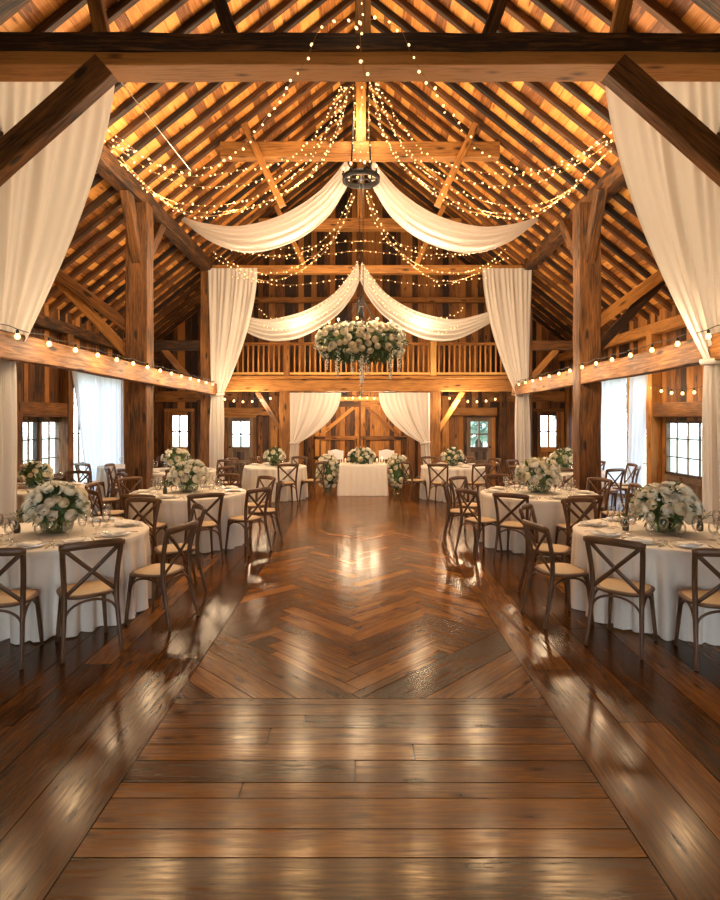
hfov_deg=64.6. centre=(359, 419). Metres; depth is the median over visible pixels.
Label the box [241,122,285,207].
strut
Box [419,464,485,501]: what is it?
tablecloth
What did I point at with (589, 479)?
chair
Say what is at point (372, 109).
rafter
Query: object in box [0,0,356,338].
ceiling
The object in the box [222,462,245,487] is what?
chair
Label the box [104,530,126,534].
folded napkin
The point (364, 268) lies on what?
string
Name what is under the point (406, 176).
rafter
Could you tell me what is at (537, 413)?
door
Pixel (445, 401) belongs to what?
post
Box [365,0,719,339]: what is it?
ceiling
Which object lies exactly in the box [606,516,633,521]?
dinner plate
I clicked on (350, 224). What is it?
beam
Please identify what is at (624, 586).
chair
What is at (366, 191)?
string
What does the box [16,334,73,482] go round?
wall
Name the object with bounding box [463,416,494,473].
door
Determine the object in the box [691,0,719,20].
rafter
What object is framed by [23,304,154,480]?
wall
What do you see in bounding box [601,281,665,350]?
brace
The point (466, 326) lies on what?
swag
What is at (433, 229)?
swag
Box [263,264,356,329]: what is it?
string
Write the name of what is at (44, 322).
wall plate
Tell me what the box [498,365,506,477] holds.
post
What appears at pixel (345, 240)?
string
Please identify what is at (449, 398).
string
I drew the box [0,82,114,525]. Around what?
curtain
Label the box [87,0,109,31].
strut
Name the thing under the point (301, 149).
string
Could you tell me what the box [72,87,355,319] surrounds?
rafter
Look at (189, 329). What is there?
wall
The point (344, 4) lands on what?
rafter
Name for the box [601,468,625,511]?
chair
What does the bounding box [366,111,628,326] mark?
rafter
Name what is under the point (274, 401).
post
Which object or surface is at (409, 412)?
curtain
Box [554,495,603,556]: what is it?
chair
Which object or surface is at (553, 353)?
brace
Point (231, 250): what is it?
string
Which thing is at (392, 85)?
rafter
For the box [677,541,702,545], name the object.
folded napkin
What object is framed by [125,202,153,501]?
post
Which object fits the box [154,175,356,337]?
rafter
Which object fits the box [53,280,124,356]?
brace
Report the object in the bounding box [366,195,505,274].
string
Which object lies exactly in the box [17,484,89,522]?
tablecloth
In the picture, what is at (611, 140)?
string
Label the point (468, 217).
rafter
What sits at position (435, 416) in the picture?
post
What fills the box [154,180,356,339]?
rafter
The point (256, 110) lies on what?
rafter
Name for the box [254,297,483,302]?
beam
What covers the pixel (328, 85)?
rafter
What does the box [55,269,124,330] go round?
strut
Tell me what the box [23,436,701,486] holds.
ground
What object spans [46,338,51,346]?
bulb
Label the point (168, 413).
door
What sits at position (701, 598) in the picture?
chair
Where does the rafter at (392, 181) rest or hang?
attached to the ceiling at (689, 13)
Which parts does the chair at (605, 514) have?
seat frame, seat, post, rail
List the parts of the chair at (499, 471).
post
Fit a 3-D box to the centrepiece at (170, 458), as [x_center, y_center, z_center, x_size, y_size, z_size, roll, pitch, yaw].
[-3.991,0.814,12.393,0.653,0.543,0.682,0,0,-38]
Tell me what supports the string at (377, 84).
hanging from the ceiling at (689, 13)
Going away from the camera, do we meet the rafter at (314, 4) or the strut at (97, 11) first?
the strut at (97, 11)
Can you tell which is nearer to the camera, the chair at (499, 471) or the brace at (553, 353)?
the chair at (499, 471)
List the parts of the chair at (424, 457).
rail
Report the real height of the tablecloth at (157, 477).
0.756 m
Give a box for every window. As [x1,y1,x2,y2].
[23,419,58,476]
[74,403,83,476]
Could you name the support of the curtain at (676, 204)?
hanging from the post
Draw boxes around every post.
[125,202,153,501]
[200,271,210,467]
[271,396,278,463]
[279,391,290,463]
[305,436,311,477]
[355,0,370,32]
[356,82,365,140]
[357,162,364,217]
[408,436,414,477]
[429,391,440,462]
[442,396,448,462]
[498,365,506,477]
[529,286,531,456]
[572,202,601,493]
[646,332,701,484]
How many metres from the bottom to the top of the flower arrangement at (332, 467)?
1.025 m
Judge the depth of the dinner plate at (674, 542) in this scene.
4.87 m
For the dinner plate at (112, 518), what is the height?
0.020 m
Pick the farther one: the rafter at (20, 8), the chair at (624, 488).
the chair at (624, 488)
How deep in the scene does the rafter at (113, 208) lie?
10.69 m
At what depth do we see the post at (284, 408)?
16.21 m
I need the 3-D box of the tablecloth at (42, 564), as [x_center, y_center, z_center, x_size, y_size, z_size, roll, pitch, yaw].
[-2.954,1.468,5.549,1.774,0.756,1.756,0,0,0]
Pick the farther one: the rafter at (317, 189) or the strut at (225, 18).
the rafter at (317, 189)
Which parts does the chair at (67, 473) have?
rail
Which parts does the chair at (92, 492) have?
rail, post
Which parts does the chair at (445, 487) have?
post, post, seat, seat frame, leg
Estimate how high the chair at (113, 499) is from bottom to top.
0.914 m
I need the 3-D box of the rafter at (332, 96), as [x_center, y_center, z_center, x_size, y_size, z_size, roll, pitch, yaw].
[-3.359,-5.005,12.694,6.741,5.432,0.114,0,0,0]
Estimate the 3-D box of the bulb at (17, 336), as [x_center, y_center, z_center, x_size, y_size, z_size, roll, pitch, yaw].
[-3.740,-0.934,6.223,0.059,0.108,0.056,0,0,0]
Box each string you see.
[1,324,214,384]
[104,87,343,188]
[108,86,340,176]
[108,87,347,212]
[112,19,361,173]
[118,87,345,206]
[140,87,351,218]
[212,196,354,274]
[214,197,353,282]
[224,394,274,402]
[231,250,467,258]
[232,276,486,286]
[252,193,351,256]
[256,261,356,319]
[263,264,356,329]
[279,240,438,249]
[341,395,378,398]
[355,16,607,173]
[357,2,368,76]
[364,268,457,333]
[366,191,481,255]
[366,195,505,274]
[367,198,507,282]
[367,270,462,318]
[369,83,612,214]
[371,85,578,219]
[375,84,601,208]
[376,83,612,187]
[377,84,611,176]
[446,394,498,402]
[517,325,719,384]
[650,384,702,394]
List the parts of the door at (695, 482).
panel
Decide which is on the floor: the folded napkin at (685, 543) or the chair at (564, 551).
the chair at (564, 551)
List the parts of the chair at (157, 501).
post, rail, post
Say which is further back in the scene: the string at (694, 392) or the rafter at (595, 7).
the string at (694, 392)
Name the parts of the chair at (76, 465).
rail, post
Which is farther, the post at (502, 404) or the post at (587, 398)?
the post at (502, 404)
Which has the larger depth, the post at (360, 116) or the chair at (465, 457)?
the chair at (465, 457)
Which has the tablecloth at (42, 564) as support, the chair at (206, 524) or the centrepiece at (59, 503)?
the centrepiece at (59, 503)
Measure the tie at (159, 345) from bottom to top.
0.266 m
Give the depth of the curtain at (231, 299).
15.12 m
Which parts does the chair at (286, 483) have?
rail, post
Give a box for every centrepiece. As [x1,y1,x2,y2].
[17,461,53,487]
[19,480,92,533]
[160,445,189,468]
[167,458,210,491]
[263,447,286,465]
[347,445,375,463]
[440,446,463,465]
[513,454,562,492]
[549,445,572,468]
[626,481,703,533]
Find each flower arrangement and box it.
[315,453,338,493]
[386,453,409,493]
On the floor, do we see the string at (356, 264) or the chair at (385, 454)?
the chair at (385, 454)
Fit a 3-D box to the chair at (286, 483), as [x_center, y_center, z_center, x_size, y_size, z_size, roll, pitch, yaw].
[-1.628,1.396,12.561,0.483,0.914,0.533,0,0,-19]
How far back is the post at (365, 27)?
6.06 m
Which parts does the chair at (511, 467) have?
post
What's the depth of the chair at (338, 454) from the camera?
15.48 m
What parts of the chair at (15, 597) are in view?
rail, seat, seat frame, post, leg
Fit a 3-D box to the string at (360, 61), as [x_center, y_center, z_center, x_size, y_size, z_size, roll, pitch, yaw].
[0.035,-3.857,5.749,0.117,0.804,0.097,0,0,32]
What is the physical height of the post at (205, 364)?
5.840 m
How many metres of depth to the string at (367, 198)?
12.20 m
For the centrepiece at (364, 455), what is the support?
on the tablecloth at (354, 479)
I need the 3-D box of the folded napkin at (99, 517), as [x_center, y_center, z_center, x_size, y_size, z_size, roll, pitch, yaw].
[-2.797,1.059,6.187,0.163,0.021,0.112,0,0,17]
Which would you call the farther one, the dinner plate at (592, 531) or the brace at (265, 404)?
the brace at (265, 404)
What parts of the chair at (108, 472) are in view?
post, post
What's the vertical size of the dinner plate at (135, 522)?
0.020 m
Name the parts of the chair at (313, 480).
post, rail, post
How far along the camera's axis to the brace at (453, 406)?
16.31 m
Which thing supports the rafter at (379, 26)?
attached to the ceiling at (689, 13)
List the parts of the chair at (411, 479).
post, rail, post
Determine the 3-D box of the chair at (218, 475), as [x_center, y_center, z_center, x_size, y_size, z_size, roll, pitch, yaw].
[-2.378,1.396,9.827,0.483,0.914,0.533,0,0,15]
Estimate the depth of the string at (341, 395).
16.99 m
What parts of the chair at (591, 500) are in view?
post, rail, post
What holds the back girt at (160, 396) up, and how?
attached to the wall at (189, 329)
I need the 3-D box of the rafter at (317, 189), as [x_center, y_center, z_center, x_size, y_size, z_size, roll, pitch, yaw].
[-3.359,-5.002,16.579,6.748,5.424,0.113,0,0,0]
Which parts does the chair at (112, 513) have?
rail, post, seat frame, seat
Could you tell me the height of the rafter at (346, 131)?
5.428 m
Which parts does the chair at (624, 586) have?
post, leg, rail, seat frame, seat, post, leg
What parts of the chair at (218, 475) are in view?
rail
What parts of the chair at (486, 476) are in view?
post, rail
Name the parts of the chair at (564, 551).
post, rail, post, seat, seat frame, leg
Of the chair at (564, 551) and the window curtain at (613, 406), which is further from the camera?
the window curtain at (613, 406)
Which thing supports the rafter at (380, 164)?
attached to the ceiling at (689, 13)
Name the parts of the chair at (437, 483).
post, rail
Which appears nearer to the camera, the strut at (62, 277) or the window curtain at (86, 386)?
the strut at (62, 277)
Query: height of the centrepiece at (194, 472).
0.517 m
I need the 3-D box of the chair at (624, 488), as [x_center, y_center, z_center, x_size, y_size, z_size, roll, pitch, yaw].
[5.463,1.396,11.693,0.533,0.914,0.483,0,0,36]
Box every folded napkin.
[16,541,41,545]
[62,537,84,542]
[92,516,111,519]
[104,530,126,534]
[122,520,133,524]
[586,520,601,524]
[594,529,616,534]
[610,516,628,518]
[631,537,653,541]
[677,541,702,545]
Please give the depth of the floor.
3.37 m
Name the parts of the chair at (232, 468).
rail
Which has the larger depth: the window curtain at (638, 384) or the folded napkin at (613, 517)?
the window curtain at (638, 384)
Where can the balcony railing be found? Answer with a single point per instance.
(431, 345)
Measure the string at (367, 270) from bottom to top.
1.450 m
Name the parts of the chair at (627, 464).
post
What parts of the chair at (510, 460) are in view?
post, rail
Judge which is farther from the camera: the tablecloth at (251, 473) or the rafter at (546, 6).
the tablecloth at (251, 473)
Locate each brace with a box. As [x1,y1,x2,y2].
[0,54,117,186]
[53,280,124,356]
[119,190,140,262]
[153,223,165,254]
[161,350,199,394]
[255,391,278,429]
[440,391,464,431]
[532,350,558,378]
[559,218,572,256]
[586,188,607,263]
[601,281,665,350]
[602,54,719,186]
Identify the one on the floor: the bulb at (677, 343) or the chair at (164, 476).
the chair at (164, 476)
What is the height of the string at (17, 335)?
0.140 m
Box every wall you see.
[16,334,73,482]
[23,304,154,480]
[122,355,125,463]
[155,188,564,476]
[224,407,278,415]
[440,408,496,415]
[565,304,703,493]
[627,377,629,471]
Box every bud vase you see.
[4,510,22,532]
[158,478,170,493]
[617,508,636,530]
[696,510,711,530]
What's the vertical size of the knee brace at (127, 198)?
1.250 m
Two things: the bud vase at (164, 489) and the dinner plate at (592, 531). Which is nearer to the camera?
the dinner plate at (592, 531)
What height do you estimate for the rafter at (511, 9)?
5.434 m
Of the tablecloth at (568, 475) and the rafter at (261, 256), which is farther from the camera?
the rafter at (261, 256)
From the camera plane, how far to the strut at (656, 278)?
10.51 m
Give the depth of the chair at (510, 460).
13.46 m
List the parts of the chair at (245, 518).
leg, seat frame, seat, post, rail, post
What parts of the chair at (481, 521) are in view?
post, rail, post, seat frame, seat, leg, leg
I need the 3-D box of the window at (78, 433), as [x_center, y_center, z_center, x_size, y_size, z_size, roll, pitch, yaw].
[-6.680,0.315,14.125,0.090,2.830,2.350,0,0,0]
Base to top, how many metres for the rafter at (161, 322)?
5.421 m
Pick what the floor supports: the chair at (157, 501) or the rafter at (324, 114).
the chair at (157, 501)
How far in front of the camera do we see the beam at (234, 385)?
16.22 m
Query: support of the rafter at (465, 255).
attached to the ceiling at (689, 13)
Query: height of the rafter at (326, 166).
5.424 m
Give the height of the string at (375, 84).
2.860 m
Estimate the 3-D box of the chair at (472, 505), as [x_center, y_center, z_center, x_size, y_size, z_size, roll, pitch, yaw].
[1.789,1.396,9.377,0.483,0.914,0.533,0,0,-44]
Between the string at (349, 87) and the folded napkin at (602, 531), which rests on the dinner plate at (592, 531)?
the folded napkin at (602, 531)
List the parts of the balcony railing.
newel post, rail, rail, newel post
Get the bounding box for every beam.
[0,32,719,52]
[0,51,719,82]
[212,265,522,274]
[220,141,499,161]
[225,379,511,391]
[230,376,508,378]
[254,297,483,302]
[259,218,460,231]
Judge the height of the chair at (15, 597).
0.914 m
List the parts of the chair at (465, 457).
rail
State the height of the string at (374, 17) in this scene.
0.801 m
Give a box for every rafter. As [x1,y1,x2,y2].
[0,0,29,21]
[0,0,31,25]
[30,0,86,31]
[44,81,319,302]
[49,82,337,311]
[60,28,354,270]
[60,82,353,316]
[68,11,354,248]
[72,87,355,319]
[79,0,354,221]
[80,0,139,31]
[82,99,355,323]
[90,0,326,189]
[91,110,355,326]
[104,0,298,150]
[105,121,355,324]
[107,0,267,128]
[111,131,355,329]
[114,0,230,92]
[117,140,355,335]
[124,162,343,337]
[132,0,188,31]
[154,162,354,322]
[154,164,356,330]
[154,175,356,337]
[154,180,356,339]
[365,165,572,335]
[365,175,572,339]
[365,180,565,339]
[366,82,658,315]
[366,88,648,319]
[366,101,637,323]
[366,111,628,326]
[366,123,614,325]
[366,132,609,330]
[366,162,572,327]
[371,0,637,217]
[371,15,649,247]
[376,162,572,320]
[384,82,671,311]
[385,162,602,335]
[392,0,627,189]
[401,81,673,300]
[422,0,618,157]
[423,82,658,270]
[455,0,610,124]
[492,0,605,90]
[530,0,587,31]
[576,0,636,32]
[634,0,694,32]
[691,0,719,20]
[692,1,719,22]
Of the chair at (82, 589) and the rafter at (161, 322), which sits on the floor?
the chair at (82, 589)
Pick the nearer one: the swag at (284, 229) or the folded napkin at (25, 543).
the folded napkin at (25, 543)
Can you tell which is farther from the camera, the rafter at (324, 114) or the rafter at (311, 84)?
the rafter at (324, 114)
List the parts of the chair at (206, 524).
post, rail, seat, seat frame, leg, post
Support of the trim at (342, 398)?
attached to the wall at (189, 329)
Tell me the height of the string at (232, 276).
0.274 m
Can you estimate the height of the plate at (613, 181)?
0.322 m
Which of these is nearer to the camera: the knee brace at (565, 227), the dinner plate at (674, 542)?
the dinner plate at (674, 542)
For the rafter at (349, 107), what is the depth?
13.61 m
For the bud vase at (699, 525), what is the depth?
5.58 m
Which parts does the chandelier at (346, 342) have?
hoop chain, hanging chain, hanging chain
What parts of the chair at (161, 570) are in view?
leg, leg, seat frame, seat, post, rail, post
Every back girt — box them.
[155,391,237,401]
[482,391,564,401]
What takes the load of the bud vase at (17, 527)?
on the tablecloth at (42, 564)
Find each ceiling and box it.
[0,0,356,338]
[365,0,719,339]
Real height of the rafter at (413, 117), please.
5.425 m
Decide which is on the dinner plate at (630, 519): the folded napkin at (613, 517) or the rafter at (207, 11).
the folded napkin at (613, 517)
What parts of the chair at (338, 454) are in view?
panel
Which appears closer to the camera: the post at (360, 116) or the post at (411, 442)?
the post at (360, 116)
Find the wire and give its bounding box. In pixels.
[121,82,189,169]
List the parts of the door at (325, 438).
cross rail, cross rail, cross rail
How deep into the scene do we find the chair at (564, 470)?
11.03 m
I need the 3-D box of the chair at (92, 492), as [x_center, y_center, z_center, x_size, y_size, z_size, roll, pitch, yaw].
[-3.483,1.396,7.885,0.533,0.914,0.483,0,0,-44]
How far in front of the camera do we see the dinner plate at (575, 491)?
8.49 m
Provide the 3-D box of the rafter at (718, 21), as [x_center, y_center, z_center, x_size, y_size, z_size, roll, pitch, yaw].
[3.358,-5.001,6.313,6.744,5.428,0.116,0,0,0]
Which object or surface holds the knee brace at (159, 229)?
attached to the post at (139, 303)
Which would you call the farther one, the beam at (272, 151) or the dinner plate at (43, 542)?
the beam at (272, 151)
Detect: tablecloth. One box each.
[0,518,151,644]
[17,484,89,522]
[95,464,124,497]
[128,486,248,554]
[153,467,215,486]
[242,464,307,501]
[337,463,388,495]
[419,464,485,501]
[479,486,600,556]
[527,467,608,508]
[570,518,719,645]
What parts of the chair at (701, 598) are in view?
leg, post, seat frame, seat, rail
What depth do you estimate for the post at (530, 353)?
15.23 m
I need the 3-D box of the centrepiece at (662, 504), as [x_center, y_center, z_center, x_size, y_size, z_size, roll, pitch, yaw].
[2.962,0.837,5.546,0.700,0.495,0.665,0,0,0]
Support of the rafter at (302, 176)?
attached to the ceiling at (35, 12)
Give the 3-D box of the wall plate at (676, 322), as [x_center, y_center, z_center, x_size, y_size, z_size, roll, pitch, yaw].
[6.521,-2.011,7.630,0.211,0.253,21.660,0,0,0]
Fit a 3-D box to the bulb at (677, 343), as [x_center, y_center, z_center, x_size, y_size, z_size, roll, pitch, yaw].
[3.821,-0.937,6.859,0.059,0.108,0.056,0,0,0]
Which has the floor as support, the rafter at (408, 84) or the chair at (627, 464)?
the chair at (627, 464)
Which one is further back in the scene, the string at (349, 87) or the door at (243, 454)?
the door at (243, 454)
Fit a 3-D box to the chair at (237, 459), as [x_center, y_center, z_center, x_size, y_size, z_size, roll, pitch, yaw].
[-2.977,1.396,14.012,0.533,0.914,0.483,0,0,27]
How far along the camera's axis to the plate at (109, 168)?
10.93 m
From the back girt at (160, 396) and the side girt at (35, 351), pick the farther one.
the back girt at (160, 396)
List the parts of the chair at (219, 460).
rail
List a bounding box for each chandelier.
[313,182,409,396]
[342,82,379,188]
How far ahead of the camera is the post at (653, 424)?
12.56 m
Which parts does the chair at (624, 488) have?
post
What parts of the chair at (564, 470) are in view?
rail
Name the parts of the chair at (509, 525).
post, leg, rail, seat, seat frame, post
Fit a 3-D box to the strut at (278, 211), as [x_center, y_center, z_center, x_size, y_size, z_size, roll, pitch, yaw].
[-1.873,-4.940,15.257,0.865,1.638,0.134,0,0,0]
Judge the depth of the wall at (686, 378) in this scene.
12.44 m
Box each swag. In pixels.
[181,162,349,252]
[247,262,359,340]
[360,262,489,340]
[368,162,538,253]
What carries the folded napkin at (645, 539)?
on the dinner plate at (628, 538)
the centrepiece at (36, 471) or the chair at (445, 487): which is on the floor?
the chair at (445, 487)
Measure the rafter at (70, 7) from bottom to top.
5.428 m
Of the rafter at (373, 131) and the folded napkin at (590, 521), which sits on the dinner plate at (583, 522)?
the folded napkin at (590, 521)
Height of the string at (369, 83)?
3.044 m
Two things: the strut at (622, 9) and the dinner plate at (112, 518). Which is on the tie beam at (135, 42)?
the strut at (622, 9)
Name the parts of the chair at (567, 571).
post, rail, post, seat frame, seat, leg, leg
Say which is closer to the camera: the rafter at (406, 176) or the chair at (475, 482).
the chair at (475, 482)
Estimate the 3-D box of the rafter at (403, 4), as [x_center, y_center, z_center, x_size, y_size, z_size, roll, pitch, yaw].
[3.359,-5.003,9.741,6.737,5.436,0.114,0,0,0]
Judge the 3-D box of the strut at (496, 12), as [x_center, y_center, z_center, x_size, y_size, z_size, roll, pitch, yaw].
[1.652,-4.885,6.153,0.744,1.720,0.132,0,0,0]
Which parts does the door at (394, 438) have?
cross rail, cross rail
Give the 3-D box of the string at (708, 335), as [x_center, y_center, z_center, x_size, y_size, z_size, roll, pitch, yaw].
[3.893,-0.945,9.400,0.059,0.140,10.805,0,0,2]
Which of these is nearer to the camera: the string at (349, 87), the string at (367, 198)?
the string at (349, 87)
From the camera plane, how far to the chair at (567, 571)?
5.18 m
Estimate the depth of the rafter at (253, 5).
8.73 m
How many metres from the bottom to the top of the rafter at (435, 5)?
5.431 m
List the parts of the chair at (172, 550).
leg, leg, seat frame, seat, post, rail, post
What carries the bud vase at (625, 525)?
on the tablecloth at (668, 569)
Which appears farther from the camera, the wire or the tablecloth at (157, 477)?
the tablecloth at (157, 477)
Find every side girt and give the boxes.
[0,329,216,394]
[512,332,719,395]
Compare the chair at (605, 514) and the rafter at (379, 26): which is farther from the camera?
the rafter at (379, 26)
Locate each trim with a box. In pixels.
[38,476,64,482]
[340,397,379,400]
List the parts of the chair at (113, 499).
seat frame, seat, post, rail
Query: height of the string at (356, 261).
1.552 m
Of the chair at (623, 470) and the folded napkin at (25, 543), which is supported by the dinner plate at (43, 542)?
the folded napkin at (25, 543)
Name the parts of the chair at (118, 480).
post, rail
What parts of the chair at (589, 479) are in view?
post, rail, post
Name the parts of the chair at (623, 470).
post, rail, post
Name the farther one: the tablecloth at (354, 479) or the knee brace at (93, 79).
the tablecloth at (354, 479)
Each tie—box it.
[117,340,199,350]
[532,340,603,350]
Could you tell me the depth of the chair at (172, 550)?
6.11 m
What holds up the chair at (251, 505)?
on the floor
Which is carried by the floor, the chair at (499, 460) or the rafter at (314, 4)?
the chair at (499, 460)
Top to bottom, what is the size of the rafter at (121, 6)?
5.434 m
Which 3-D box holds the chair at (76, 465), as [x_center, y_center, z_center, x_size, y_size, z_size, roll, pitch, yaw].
[-5.997,1.396,12.681,0.483,0.914,0.533,0,0,24]
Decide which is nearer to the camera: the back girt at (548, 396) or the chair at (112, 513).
the chair at (112, 513)
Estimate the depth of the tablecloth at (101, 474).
13.09 m
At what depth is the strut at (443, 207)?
15.19 m
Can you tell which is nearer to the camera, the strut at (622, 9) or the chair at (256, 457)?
the strut at (622, 9)
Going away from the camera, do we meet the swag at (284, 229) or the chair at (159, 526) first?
the chair at (159, 526)
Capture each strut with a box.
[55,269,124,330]
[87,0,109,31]
[212,0,237,32]
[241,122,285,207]
[274,204,305,265]
[414,204,445,265]
[434,122,478,208]
[482,0,507,32]
[601,270,663,326]
[609,0,633,32]
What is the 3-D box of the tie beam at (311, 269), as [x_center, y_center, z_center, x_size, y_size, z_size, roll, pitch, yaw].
[0.150,-4.051,15.399,8.700,0.231,0.231,0,0,0]
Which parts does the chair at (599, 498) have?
leg, seat frame, post, rail, post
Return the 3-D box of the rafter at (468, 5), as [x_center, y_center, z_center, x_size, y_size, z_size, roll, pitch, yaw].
[3.360,-5.004,8.745,6.745,5.425,0.115,0,0,0]
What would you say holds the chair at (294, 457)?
on the floor
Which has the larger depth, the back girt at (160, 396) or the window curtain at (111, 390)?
the back girt at (160, 396)
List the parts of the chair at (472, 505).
post, rail, post, seat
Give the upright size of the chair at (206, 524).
0.914 m
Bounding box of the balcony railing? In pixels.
[232,341,506,375]
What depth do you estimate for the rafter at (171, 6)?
7.73 m
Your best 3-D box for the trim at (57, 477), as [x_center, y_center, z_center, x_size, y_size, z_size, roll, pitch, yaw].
[-6.600,1.260,11.860,0.200,0.050,1.660,0,0,0]
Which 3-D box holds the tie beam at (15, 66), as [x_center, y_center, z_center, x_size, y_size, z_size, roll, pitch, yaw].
[0.000,-3.821,6.169,9.500,0.156,0.347,0,0,0]
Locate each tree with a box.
[471,422,486,446]
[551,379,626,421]
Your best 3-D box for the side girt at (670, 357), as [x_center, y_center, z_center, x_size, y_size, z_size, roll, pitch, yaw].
[4.029,-0.810,6.150,0.171,0.322,18.703,0,0,1]
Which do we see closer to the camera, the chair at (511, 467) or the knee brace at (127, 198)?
the knee brace at (127, 198)
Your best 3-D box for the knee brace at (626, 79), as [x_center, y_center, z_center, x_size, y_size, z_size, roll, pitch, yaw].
[3.429,-2.959,5.937,1.766,1.620,0.177,0,0,0]
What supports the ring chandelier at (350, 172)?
hanging from the ridge beam
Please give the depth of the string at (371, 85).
9.82 m
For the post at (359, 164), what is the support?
on the beam at (350, 224)
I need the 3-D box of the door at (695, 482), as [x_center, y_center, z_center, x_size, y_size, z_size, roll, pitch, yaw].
[6.669,0.930,11.200,0.112,1.840,2.400,0,0,0]
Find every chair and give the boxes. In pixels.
[0,547,43,669]
[55,538,124,663]
[65,470,91,483]
[74,463,105,497]
[85,482,123,517]
[85,489,123,518]
[92,472,127,516]
[103,466,117,509]
[104,463,123,503]
[115,476,142,516]
[116,468,124,509]
[120,494,169,562]
[124,497,161,562]
[124,520,199,631]
[152,503,207,598]
[156,456,168,467]
[162,475,174,486]
[184,492,224,561]
[215,473,240,485]
[216,459,231,483]
[217,466,234,485]
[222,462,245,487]
[225,487,271,555]
[226,458,239,480]
[248,475,275,531]
[249,480,283,542]
[250,456,267,463]
[275,463,298,504]
[291,456,307,465]
[299,461,327,501]
[328,449,342,462]
[379,449,394,488]
[400,461,427,501]
[420,456,437,464]
[427,463,452,504]
[441,480,476,544]
[448,476,477,531]
[454,488,502,558]
[458,456,475,463]
[463,463,491,502]
[483,474,509,488]
[486,458,501,485]
[492,492,534,561]
[495,462,518,486]
[505,459,520,484]
[509,465,526,485]
[517,503,570,598]
[520,519,593,628]
[553,475,565,486]
[554,469,572,487]
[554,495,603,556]
[561,497,597,559]
[583,535,657,659]
[586,477,612,510]
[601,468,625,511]
[601,483,641,518]
[610,466,640,509]
[611,463,637,506]
[624,492,637,517]
[674,548,719,670]
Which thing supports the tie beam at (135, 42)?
on the tie beam at (15, 66)
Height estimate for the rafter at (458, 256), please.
5.431 m
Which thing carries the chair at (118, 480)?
on the floor
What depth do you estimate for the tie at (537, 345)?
15.32 m
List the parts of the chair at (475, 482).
post, rail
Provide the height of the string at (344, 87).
2.805 m
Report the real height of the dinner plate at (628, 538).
0.020 m
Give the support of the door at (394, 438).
in the wall at (189, 329)
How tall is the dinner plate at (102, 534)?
0.020 m
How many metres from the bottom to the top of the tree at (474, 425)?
5.215 m
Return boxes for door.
[164,409,194,467]
[225,416,256,473]
[314,401,358,476]
[361,401,405,462]
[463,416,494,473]
[533,409,564,466]
[664,420,701,502]
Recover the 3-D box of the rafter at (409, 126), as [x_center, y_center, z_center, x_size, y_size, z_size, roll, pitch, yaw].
[3.361,-5.007,13.167,6.744,5.425,0.113,0,0,0]
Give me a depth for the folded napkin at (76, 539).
5.02 m
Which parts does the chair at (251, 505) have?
seat, post, rail, post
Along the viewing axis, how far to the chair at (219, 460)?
13.55 m
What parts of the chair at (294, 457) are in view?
rail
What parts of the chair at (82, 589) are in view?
leg, post, seat frame, seat, rail, leg, post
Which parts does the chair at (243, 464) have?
post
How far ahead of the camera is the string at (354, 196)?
12.09 m
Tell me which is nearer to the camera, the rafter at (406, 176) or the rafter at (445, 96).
the rafter at (445, 96)
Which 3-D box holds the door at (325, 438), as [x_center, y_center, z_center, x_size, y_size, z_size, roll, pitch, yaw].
[-0.756,0.620,18.383,1.464,2.460,0.154,0,0,0]
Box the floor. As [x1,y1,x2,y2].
[0,477,719,899]
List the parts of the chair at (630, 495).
post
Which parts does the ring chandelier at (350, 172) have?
hanging rod, hanging rod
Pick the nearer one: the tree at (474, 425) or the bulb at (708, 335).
the bulb at (708, 335)
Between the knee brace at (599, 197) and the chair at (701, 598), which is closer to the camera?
the chair at (701, 598)
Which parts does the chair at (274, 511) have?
leg, seat frame, seat, post, post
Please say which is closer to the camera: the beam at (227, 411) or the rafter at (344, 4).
the rafter at (344, 4)
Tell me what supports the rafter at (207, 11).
attached to the ceiling at (35, 12)
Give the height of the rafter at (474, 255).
5.433 m
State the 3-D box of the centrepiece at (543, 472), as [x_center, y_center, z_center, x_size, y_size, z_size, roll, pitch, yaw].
[2.669,0.792,8.554,0.755,0.585,0.750,0,0,0]
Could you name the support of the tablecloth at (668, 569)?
on the floor
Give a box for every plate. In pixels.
[11,541,47,547]
[33,314,161,361]
[56,538,89,544]
[88,516,115,521]
[96,144,215,270]
[100,530,130,536]
[114,521,141,525]
[520,159,626,269]
[558,314,686,360]
[575,491,593,493]
[580,521,607,525]
[590,530,620,535]
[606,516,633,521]
[625,537,659,543]
[671,541,707,547]
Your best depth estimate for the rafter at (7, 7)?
6.20 m
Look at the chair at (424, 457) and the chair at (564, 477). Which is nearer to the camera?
the chair at (564, 477)
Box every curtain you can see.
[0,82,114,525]
[72,371,99,495]
[99,376,123,465]
[208,268,256,484]
[289,393,340,462]
[379,393,430,464]
[482,268,531,466]
[601,378,625,493]
[605,81,719,525]
[627,375,647,491]
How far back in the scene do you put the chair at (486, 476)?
9.93 m
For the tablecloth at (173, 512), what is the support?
on the floor
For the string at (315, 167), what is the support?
hanging from the ceiling at (35, 12)
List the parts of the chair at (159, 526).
post, rail, seat, post, seat frame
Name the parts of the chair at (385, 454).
panel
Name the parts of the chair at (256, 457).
rail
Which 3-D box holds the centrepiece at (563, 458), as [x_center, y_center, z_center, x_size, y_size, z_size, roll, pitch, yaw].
[4.443,0.815,12.399,0.643,0.541,0.671,0,0,0]
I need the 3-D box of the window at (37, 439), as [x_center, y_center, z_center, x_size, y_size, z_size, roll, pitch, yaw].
[-6.680,0.610,11.860,0.090,1.240,1.520,0,0,0]

